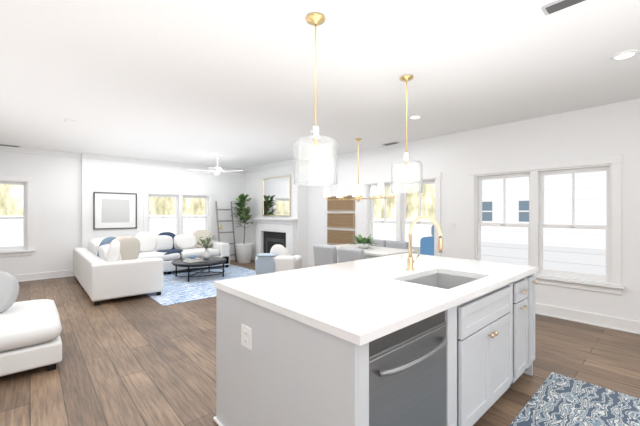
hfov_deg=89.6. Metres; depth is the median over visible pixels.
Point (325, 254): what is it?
dining chair
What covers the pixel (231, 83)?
ceiling
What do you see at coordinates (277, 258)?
accent armchair
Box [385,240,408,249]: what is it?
dining chair
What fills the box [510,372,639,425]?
runner rug
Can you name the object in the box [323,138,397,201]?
dining chandelier
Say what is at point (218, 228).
blanket ladder
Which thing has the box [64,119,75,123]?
smoke detector
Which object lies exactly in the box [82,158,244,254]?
wall
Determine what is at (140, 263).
sectional sofa
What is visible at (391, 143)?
ceiling vent
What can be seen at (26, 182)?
window
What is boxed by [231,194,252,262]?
fiddle-leaf fig plant
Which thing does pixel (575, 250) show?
window panes
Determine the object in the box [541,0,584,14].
ceiling vent
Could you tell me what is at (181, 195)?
window
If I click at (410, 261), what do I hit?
faucet
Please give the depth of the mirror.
8.38 m
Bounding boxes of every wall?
[0,151,81,274]
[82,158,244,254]
[245,159,307,262]
[308,98,639,321]
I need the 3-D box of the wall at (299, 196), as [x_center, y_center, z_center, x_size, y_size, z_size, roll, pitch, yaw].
[-1.265,0.035,8.802,0.330,2.660,2.525,0,0,-42]
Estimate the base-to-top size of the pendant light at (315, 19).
1.103 m
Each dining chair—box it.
[313,244,337,265]
[338,247,364,262]
[370,239,386,246]
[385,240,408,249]
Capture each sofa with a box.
[0,271,61,376]
[73,230,229,305]
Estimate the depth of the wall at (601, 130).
4.54 m
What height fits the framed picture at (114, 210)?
0.830 m
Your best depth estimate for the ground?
15.57 m
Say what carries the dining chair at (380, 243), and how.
on the floor
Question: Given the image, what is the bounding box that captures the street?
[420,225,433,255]
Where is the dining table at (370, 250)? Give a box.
[332,234,415,258]
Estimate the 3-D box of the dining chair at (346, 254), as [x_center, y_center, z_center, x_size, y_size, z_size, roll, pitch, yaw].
[0.615,0.938,4.886,0.568,0.855,0.470,0,0,-42]
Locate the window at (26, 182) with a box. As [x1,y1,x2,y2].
[0,175,34,256]
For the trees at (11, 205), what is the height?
9.400 m
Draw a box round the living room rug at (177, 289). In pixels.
[147,264,254,305]
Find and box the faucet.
[406,216,443,270]
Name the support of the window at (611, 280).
in the wall at (601, 130)
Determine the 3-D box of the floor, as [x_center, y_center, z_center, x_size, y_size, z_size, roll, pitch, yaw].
[-1.458,1.425,3.498,8.035,0.120,10.670,0,0,-42]
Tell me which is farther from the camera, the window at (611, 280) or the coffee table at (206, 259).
the coffee table at (206, 259)
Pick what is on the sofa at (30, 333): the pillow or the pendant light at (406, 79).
the pillow
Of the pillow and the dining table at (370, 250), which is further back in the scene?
the dining table at (370, 250)
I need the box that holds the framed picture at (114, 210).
[93,192,136,229]
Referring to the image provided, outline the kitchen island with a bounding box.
[213,268,537,425]
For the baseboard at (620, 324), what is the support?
attached to the wall at (601, 130)
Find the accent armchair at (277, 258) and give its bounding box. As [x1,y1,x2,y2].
[255,244,301,274]
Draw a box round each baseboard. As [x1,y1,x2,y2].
[13,270,73,281]
[308,263,639,333]
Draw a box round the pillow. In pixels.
[0,271,19,318]
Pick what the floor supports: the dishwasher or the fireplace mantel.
the fireplace mantel
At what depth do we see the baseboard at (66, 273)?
6.63 m
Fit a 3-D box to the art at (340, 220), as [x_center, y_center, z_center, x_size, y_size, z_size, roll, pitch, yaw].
[0.452,0.165,7.115,0.030,1.080,0.830,0,0,-42]
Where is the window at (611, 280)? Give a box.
[468,154,624,294]
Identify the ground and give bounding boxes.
[412,246,419,253]
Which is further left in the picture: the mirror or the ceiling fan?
the ceiling fan
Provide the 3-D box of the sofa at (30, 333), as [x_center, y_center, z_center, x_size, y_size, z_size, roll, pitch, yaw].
[-3.281,0.963,2.717,1.680,0.805,1.270,0,0,-42]
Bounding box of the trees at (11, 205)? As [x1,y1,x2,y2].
[0,184,204,246]
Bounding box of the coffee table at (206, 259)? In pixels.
[171,233,226,281]
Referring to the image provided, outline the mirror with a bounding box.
[262,175,290,215]
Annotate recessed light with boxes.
[409,115,421,118]
[611,50,638,60]
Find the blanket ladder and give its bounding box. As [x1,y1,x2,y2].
[215,201,236,261]
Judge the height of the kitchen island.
0.877 m
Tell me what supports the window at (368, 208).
in the wall at (601, 130)
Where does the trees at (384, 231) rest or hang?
on the ground
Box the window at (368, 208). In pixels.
[363,172,440,256]
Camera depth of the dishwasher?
1.47 m
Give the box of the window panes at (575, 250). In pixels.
[481,171,605,275]
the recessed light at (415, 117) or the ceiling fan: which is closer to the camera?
the recessed light at (415, 117)
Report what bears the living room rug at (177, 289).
on the floor
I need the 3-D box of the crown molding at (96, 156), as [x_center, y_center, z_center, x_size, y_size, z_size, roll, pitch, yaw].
[-4.042,-1.245,6.369,7.715,0.100,2.625,0,0,-42]
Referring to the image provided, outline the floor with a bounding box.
[0,260,639,425]
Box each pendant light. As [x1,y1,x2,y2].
[294,12,337,185]
[391,74,422,193]
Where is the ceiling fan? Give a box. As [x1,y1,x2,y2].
[187,156,243,174]
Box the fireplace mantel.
[251,218,297,258]
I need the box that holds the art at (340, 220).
[327,195,354,244]
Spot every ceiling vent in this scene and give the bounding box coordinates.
[0,144,19,146]
[382,142,399,145]
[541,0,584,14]
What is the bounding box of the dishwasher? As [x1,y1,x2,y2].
[361,305,446,425]
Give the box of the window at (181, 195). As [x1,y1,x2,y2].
[143,189,214,238]
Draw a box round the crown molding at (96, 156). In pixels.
[0,146,303,172]
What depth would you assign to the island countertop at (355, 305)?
1.71 m
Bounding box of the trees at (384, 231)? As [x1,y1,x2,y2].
[373,183,434,246]
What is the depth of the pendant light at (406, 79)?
3.06 m
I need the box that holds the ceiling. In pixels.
[0,0,639,168]
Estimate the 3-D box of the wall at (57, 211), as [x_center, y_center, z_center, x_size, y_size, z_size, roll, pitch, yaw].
[-6.622,0.035,5.920,3.600,2.660,0.160,0,0,-42]

